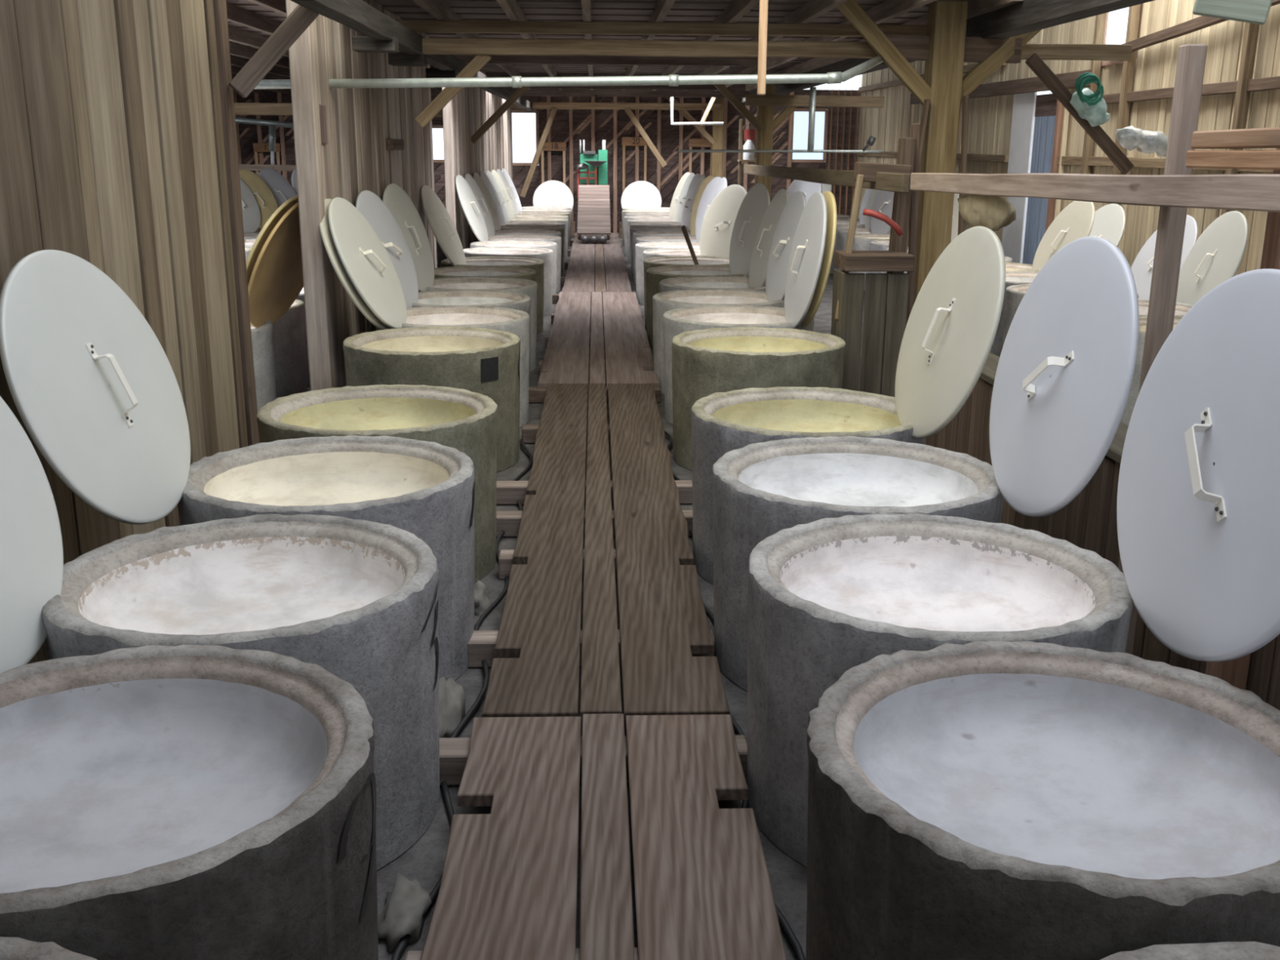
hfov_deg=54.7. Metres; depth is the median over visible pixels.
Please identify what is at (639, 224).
concrete vat
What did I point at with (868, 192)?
lid
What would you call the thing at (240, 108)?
tie beam
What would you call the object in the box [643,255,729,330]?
concrete vat
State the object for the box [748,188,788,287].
lid
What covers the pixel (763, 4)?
stick
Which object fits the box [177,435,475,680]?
concrete vat
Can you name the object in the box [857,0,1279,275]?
wall
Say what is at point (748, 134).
bucket
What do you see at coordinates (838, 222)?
concrete vat
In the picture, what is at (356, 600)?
concrete vat
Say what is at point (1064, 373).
lid
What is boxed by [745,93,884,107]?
tie beam
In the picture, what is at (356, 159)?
wall
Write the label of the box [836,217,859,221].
concrete vat
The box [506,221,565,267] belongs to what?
vat
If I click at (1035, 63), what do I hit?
diagonal brace
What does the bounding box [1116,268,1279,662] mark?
lid
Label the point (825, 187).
lid
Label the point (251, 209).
lid
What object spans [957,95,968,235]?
dark slat
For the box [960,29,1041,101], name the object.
knee brace
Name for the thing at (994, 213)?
burlap sack
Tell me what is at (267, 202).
lid
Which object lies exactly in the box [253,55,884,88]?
pipe
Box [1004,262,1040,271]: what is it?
concrete vat
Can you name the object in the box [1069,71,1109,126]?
wrap
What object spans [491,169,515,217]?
lid
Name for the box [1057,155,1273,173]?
beam
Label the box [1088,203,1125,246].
lid
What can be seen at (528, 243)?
vat
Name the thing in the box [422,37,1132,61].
tie beam
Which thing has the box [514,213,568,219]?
vat
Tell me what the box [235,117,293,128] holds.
pipe
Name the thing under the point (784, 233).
lid
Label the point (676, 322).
concrete vat
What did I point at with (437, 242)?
concrete vat
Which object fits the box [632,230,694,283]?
concrete vat
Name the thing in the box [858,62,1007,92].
beam
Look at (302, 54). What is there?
post
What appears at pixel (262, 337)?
vat
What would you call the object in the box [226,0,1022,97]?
ceiling
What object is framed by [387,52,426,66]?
block
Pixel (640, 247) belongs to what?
concrete vat
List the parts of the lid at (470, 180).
handle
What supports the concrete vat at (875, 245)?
on the floor
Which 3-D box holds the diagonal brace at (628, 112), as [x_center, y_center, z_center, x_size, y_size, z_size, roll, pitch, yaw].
[0.140,-7.957,28.763,0.991,1.343,0.063,0,15,-2]
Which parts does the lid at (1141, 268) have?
handle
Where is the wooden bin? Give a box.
[831,249,915,396]
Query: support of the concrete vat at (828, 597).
on the floor
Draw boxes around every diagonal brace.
[520,107,556,197]
[624,106,666,167]
[1025,53,1133,173]
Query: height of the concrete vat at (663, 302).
0.841 m
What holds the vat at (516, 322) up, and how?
on the floor
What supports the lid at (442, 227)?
on the vat at (536, 264)
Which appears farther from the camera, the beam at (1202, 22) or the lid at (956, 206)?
the lid at (956, 206)
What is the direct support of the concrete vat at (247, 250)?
on the floor
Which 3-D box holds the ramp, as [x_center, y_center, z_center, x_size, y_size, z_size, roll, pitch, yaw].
[-0.978,-5.670,26.300,0.680,1.070,2.864,0,15,-2]
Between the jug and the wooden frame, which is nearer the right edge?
the wooden frame
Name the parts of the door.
transom panel, frame post, frame post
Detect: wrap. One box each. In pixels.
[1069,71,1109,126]
[1115,125,1168,156]
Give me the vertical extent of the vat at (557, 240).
0.791 m
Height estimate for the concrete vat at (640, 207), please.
0.728 m
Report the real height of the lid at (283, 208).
0.956 m
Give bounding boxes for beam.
[234,102,442,116]
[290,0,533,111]
[394,19,927,36]
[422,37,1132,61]
[509,102,720,110]
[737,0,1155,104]
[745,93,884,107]
[855,151,1008,162]
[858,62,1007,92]
[910,69,1091,104]
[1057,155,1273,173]
[1102,75,1279,104]
[1121,0,1279,52]
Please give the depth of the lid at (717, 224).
15.25 m
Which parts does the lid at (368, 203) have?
handle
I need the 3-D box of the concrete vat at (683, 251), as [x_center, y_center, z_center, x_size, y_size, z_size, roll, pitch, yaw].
[0.629,-2.551,16.026,1.198,0.808,1.194,13,20,38]
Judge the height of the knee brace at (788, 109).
0.475 m
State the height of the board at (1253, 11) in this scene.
0.157 m
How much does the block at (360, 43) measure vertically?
0.104 m
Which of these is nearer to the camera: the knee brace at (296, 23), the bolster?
the knee brace at (296, 23)
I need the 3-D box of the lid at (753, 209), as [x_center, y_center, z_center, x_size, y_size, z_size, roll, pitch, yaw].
[1.159,-2.633,13.171,0.250,1.017,1.040,-3,16,-13]
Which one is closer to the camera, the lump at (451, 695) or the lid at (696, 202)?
the lump at (451, 695)
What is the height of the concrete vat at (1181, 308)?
0.845 m
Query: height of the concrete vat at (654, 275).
0.824 m
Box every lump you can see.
[377,872,431,953]
[439,676,465,737]
[474,580,491,615]
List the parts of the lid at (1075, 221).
handle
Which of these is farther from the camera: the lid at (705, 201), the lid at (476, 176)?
the lid at (476, 176)
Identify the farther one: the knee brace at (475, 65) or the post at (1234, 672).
the knee brace at (475, 65)
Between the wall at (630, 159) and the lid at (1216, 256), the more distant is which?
the wall at (630, 159)
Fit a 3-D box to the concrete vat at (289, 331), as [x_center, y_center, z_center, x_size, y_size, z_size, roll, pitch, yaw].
[-3.398,-1.050,10.357,1.197,0.845,1.198,-12,19,-38]
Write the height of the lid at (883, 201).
1.010 m
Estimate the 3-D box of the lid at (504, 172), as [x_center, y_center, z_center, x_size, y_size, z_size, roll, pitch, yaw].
[-2.685,-6.031,25.952,0.392,0.976,1.040,2,15,5]
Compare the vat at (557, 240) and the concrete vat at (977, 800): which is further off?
the vat at (557, 240)
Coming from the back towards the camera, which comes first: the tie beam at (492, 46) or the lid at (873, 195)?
the lid at (873, 195)
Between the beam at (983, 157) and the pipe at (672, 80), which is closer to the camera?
the pipe at (672, 80)
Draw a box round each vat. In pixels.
[0,644,378,959]
[0,936,97,959]
[41,514,439,870]
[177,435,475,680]
[244,228,261,233]
[244,232,258,239]
[244,238,256,247]
[244,246,251,261]
[250,320,275,413]
[257,384,497,582]
[272,299,307,398]
[296,287,310,385]
[342,326,520,471]
[375,305,529,427]
[411,289,531,386]
[426,276,537,371]
[434,265,536,281]
[435,239,439,267]
[439,245,445,267]
[440,256,544,333]
[462,246,553,315]
[470,240,557,294]
[488,234,561,293]
[494,229,561,236]
[500,224,564,275]
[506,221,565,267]
[510,217,568,261]
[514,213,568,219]
[518,211,569,249]
[521,206,571,209]
[521,208,572,245]
[622,206,670,210]
[622,208,669,245]
[623,214,671,256]
[625,212,669,216]
[626,217,675,262]
[629,226,689,275]
[630,222,681,227]
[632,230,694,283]
[635,235,699,244]
[635,240,699,304]
[642,247,707,314]
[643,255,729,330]
[645,265,748,348]
[652,288,784,395]
[658,275,765,293]
[662,305,814,424]
[671,326,846,470]
[691,386,925,584]
[712,435,1004,690]
[746,513,1132,866]
[805,640,1279,959]
[829,224,865,273]
[836,214,849,217]
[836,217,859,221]
[836,220,860,224]
[836,228,890,271]
[848,233,889,288]
[869,239,889,273]
[990,271,1039,357]
[1002,284,1138,346]
[1004,256,1012,262]
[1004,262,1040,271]
[1100,941,1279,959]
[1120,315,1182,426]
[1137,298,1193,316]
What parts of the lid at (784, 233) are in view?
handle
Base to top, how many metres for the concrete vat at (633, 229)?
0.776 m
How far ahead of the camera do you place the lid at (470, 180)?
18.84 m
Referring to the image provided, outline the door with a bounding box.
[1001,88,1071,264]
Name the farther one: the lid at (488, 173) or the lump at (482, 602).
the lid at (488, 173)
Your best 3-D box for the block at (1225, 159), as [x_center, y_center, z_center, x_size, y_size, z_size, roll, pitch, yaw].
[1.852,-0.935,3.607,0.104,0.058,0.920,0,15,-2]
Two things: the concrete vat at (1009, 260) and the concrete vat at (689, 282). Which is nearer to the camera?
the concrete vat at (689, 282)
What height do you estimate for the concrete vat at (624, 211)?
0.736 m
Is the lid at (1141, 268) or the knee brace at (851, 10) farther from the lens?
the lid at (1141, 268)
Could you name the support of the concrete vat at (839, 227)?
on the floor
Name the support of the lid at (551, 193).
on the sill at (573, 224)
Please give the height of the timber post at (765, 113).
3.300 m
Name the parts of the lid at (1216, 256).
handle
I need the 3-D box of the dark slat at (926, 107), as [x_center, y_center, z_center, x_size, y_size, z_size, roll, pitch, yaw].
[2.320,-2.398,10.548,0.184,1.622,0.092,0,15,-2]
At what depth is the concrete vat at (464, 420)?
6.48 m
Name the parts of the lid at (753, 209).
handle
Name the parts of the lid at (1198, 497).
handle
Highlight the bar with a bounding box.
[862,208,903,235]
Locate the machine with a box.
[576,139,607,198]
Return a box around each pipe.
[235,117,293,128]
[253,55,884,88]
[268,124,275,164]
[670,97,723,124]
[678,86,882,152]
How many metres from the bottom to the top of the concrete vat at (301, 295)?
0.837 m
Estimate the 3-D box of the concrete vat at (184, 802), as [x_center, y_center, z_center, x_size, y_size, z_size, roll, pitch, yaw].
[-1.209,1.005,2.867,1.202,0.856,1.197,-6,16,-21]
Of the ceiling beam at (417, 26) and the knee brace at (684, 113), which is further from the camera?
the knee brace at (684, 113)
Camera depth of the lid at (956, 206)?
18.02 m
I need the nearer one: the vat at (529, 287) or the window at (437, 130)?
the vat at (529, 287)
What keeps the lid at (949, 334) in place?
on the concrete vat at (722, 423)
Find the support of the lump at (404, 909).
on the floor
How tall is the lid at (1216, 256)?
0.983 m
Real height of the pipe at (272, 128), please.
0.765 m
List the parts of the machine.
frame leg, rod, motor, rod, frame leg, motor, frame leg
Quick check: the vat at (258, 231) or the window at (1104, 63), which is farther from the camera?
the vat at (258, 231)
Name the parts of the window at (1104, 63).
rail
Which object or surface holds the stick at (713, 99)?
hanging from the ceiling
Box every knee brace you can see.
[228,4,319,97]
[414,54,491,127]
[471,76,529,143]
[666,97,715,144]
[713,84,764,131]
[773,106,797,130]
[836,0,931,106]
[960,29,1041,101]
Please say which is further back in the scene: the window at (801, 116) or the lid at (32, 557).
the window at (801, 116)
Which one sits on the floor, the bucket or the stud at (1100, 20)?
the stud at (1100, 20)
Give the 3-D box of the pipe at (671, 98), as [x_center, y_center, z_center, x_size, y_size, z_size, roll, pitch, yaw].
[1.235,-8.134,26.865,1.164,0.825,0.070,0,15,-2]
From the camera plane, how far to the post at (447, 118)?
16.67 m
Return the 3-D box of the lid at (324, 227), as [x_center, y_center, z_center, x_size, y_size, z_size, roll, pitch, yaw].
[-2.058,-1.574,9.075,0.455,0.950,1.040,2,15,4]
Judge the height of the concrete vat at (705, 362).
0.855 m
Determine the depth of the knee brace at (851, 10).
10.28 m
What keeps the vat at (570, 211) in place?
on the floor
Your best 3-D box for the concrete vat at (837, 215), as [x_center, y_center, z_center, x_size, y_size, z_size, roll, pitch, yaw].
[3.653,-5.007,25.212,1.198,0.747,1.194,-2,15,-8]
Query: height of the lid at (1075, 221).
0.949 m
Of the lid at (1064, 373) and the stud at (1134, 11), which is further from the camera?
the stud at (1134, 11)
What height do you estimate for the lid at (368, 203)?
0.983 m
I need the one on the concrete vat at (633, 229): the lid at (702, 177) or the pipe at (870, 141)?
the lid at (702, 177)
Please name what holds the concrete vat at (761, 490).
on the floor
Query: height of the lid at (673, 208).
0.996 m
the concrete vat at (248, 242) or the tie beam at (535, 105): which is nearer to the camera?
the concrete vat at (248, 242)
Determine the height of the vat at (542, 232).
0.783 m
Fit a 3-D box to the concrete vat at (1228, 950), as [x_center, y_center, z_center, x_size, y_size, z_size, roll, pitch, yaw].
[1.052,1.360,1.759,1.195,0.786,1.200,-11,19,-35]
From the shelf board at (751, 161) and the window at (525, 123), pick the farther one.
the window at (525, 123)
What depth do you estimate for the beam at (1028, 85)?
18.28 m
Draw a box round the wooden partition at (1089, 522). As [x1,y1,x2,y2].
[924,352,1279,710]
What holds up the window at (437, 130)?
in the wall at (630, 159)
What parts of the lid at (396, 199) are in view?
handle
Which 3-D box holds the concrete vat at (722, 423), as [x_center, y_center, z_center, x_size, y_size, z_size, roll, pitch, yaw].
[0.859,0.041,6.452,1.199,0.856,1.195,-3,16,-13]
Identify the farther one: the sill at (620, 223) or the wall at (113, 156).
the sill at (620, 223)
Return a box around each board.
[737,160,755,162]
[1192,0,1272,24]
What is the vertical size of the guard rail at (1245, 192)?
0.112 m
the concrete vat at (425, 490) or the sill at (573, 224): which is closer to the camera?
the concrete vat at (425, 490)
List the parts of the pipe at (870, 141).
valve stem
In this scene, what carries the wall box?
attached to the wall at (356, 159)
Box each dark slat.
[903,98,930,272]
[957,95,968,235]
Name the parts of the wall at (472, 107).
nailing rail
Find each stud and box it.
[1080,13,1106,173]
[1108,4,1140,204]
[1220,22,1259,215]
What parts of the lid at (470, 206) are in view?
handle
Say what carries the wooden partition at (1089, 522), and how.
on the floor
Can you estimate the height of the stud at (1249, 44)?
5.000 m
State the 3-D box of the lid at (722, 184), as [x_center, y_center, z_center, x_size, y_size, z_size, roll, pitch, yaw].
[1.042,-3.784,17.572,0.312,1.002,1.040,-2,15,-8]
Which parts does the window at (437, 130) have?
frame rail, frame rail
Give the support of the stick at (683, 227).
on the concrete vat at (652, 262)
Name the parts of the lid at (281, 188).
handle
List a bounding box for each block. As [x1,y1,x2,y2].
[351,35,399,53]
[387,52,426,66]
[425,67,457,78]
[1185,149,1279,169]
[1191,127,1279,149]
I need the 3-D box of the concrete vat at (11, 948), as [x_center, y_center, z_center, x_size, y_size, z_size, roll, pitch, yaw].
[-1.186,1.337,1.672,1.199,0.845,1.200,-7,17,-25]
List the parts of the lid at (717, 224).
handle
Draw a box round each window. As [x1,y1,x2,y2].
[431,124,444,162]
[511,109,539,165]
[791,108,828,162]
[1101,3,1142,66]
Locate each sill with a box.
[571,222,575,237]
[619,222,622,238]
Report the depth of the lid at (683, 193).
22.50 m
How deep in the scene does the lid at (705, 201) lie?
18.02 m
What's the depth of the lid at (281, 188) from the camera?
20.79 m
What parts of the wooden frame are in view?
leg, leg, leg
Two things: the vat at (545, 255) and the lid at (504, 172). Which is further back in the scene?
the lid at (504, 172)
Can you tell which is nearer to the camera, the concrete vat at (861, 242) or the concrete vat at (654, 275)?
the concrete vat at (654, 275)
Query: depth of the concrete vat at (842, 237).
20.17 m
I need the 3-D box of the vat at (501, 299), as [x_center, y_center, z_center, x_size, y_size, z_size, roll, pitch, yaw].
[-1.559,-1.198,10.954,1.199,0.840,1.196,11,19,35]
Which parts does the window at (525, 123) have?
frame rail, frame rail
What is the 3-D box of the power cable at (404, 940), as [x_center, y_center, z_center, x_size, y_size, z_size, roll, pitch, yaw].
[-0.704,0.616,5.849,0.122,0.045,7.803,0,15,-2]
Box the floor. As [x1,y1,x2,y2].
[307,232,864,959]
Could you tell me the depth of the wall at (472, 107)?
20.47 m
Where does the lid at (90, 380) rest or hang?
on the concrete vat at (425, 490)
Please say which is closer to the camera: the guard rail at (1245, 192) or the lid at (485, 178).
the guard rail at (1245, 192)
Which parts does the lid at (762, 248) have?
handle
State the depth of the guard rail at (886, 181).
10.27 m
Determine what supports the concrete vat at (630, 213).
on the floor
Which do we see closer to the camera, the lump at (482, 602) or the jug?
the lump at (482, 602)
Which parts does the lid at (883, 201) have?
handle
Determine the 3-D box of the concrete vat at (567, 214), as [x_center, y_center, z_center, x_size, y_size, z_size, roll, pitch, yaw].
[-2.051,-5.138,25.552,1.196,0.743,1.199,-2,15,-10]
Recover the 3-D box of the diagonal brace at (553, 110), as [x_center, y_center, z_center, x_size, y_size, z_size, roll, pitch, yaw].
[-2.361,-7.603,28.769,0.891,2.038,0.063,0,15,-2]
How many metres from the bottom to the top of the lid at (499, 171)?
0.976 m
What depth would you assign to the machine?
28.34 m
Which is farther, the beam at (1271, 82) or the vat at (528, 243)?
the vat at (528, 243)
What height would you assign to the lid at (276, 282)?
0.956 m
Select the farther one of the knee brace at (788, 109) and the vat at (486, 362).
the knee brace at (788, 109)
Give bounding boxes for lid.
[0,249,191,524]
[0,395,63,673]
[239,168,278,229]
[240,177,260,232]
[245,195,298,286]
[248,202,303,328]
[257,168,296,207]
[291,168,297,195]
[319,198,391,329]
[328,197,407,328]
[355,190,418,308]
[382,183,434,292]
[420,185,466,266]
[455,174,488,241]
[464,173,494,235]
[472,172,501,230]
[479,171,506,226]
[485,170,511,222]
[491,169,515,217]
[496,168,518,214]
[501,168,522,211]
[533,180,573,209]
[621,181,661,208]
[668,172,690,218]
[675,173,694,223]
[680,173,700,228]
[688,174,706,231]
[690,175,715,235]
[695,177,720,240]
[699,184,747,257]
[709,177,727,205]
[728,183,769,276]
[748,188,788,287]
[765,191,806,302]
[784,191,826,328]
[786,179,822,202]
[802,191,836,327]
[821,183,831,192]
[859,188,872,224]
[864,189,878,228]
[869,190,893,233]
[894,226,1005,438]
[951,193,959,241]
[989,235,1138,516]
[1031,200,1094,270]
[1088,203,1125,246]
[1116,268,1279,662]
[1130,214,1198,299]
[1176,210,1248,305]
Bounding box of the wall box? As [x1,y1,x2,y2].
[385,138,404,150]
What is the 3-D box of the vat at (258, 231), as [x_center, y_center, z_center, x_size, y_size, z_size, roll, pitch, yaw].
[-5.699,-3.544,19.550,1.198,0.783,1.194,-8,18,-29]
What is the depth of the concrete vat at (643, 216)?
24.33 m
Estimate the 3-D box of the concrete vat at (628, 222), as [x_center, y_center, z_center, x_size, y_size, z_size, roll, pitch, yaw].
[0.342,-4.477,23.163,1.194,0.760,1.198,4,16,13]
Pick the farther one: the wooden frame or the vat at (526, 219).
the vat at (526, 219)
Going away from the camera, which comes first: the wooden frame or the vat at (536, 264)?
the wooden frame
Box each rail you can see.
[239,164,296,171]
[743,164,910,192]
[910,173,1279,212]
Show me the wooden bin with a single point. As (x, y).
(849, 289)
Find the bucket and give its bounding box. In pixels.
[743,122,755,140]
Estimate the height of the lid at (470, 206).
0.976 m
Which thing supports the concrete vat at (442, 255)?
on the floor
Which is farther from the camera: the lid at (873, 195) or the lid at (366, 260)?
the lid at (873, 195)
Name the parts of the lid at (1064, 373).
handle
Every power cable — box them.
[391,438,533,959]
[664,431,805,959]
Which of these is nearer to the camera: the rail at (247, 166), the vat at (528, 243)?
the vat at (528, 243)
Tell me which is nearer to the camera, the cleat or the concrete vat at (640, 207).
the cleat
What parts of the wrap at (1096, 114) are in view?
cord coil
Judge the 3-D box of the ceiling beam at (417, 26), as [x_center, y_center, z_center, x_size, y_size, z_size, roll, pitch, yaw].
[0.142,-4.128,11.325,5.500,0.105,0.123,0,15,-2]
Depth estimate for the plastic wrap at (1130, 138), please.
10.65 m
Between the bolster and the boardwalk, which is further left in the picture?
the boardwalk
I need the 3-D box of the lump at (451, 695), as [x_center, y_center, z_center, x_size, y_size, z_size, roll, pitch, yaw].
[-0.756,0.859,4.751,0.162,0.180,0.422,0,15,-2]
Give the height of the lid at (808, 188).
0.995 m
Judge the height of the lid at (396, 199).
0.999 m
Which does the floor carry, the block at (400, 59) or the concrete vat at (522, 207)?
the concrete vat at (522, 207)
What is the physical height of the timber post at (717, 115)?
3.300 m
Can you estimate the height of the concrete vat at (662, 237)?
0.792 m
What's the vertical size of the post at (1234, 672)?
4.900 m
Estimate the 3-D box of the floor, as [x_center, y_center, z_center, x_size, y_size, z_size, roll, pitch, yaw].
[-2.493,-1.952,15.300,17.100,0.009,31.900,0,15,-2]
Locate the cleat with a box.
[319,104,327,144]
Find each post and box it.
[213,0,259,445]
[285,0,335,391]
[441,87,456,259]
[711,97,724,177]
[737,119,742,186]
[754,72,775,203]
[914,0,968,302]
[1118,44,1207,654]
[1205,125,1279,689]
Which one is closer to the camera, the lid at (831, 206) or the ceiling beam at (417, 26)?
the lid at (831, 206)
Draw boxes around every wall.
[0,0,248,664]
[232,89,861,232]
[313,0,437,387]
[440,70,513,248]
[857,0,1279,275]
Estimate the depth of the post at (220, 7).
7.16 m
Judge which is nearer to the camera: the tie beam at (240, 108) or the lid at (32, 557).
the lid at (32, 557)
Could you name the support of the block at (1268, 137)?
on the block at (1225, 159)
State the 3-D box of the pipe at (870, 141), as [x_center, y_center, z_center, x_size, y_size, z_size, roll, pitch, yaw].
[2.210,-5.610,19.292,3.200,0.991,0.137,0,15,-2]
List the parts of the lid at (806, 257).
handle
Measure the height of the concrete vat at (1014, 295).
0.837 m
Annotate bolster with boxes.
[884,33,1022,63]
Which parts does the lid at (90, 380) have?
handle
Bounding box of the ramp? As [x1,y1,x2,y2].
[577,185,610,243]
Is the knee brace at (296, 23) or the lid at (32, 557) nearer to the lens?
the lid at (32, 557)
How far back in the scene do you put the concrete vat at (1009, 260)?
15.12 m
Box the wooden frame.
[835,123,919,386]
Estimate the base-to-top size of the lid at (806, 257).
1.027 m
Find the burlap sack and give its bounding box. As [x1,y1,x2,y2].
[957,194,1016,231]
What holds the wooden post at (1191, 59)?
on the floor
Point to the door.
(1039, 122)
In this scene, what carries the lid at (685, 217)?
on the concrete vat at (639, 224)
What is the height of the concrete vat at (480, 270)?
0.825 m
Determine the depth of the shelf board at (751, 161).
23.79 m
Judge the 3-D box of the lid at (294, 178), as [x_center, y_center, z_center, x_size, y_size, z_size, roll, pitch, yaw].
[-5.791,-5.032,21.863,0.436,0.958,1.040,5,16,17]
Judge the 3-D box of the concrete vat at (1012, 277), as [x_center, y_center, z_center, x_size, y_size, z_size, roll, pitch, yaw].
[4.090,-1.726,13.056,1.199,0.827,1.196,-4,16,-14]
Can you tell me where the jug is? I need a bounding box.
[742,139,754,159]
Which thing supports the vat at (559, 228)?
on the floor
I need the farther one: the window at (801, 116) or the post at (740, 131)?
the window at (801, 116)
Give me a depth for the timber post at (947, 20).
10.45 m
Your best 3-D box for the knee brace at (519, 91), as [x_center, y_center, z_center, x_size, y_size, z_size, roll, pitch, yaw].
[-2.189,-5.847,19.589,1.039,1.020,0.084,0,15,-2]
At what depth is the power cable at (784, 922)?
3.54 m
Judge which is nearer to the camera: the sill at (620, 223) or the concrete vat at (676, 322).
the concrete vat at (676, 322)
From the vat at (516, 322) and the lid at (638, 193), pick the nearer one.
the vat at (516, 322)
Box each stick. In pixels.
[680,225,698,264]
[700,97,715,125]
[757,0,768,94]
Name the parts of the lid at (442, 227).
handle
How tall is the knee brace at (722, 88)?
0.979 m
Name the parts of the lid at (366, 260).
handle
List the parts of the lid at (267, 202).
handle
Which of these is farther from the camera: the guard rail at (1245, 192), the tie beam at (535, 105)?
the tie beam at (535, 105)
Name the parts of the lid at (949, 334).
handle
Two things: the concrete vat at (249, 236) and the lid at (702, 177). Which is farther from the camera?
the lid at (702, 177)
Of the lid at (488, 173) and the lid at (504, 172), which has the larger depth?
the lid at (504, 172)
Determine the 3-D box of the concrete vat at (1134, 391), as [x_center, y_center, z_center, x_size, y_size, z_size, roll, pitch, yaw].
[4.170,-0.742,9.408,1.198,0.853,1.197,6,16,18]
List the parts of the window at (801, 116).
frame rail, frame rail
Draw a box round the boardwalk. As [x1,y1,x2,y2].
[404,232,786,959]

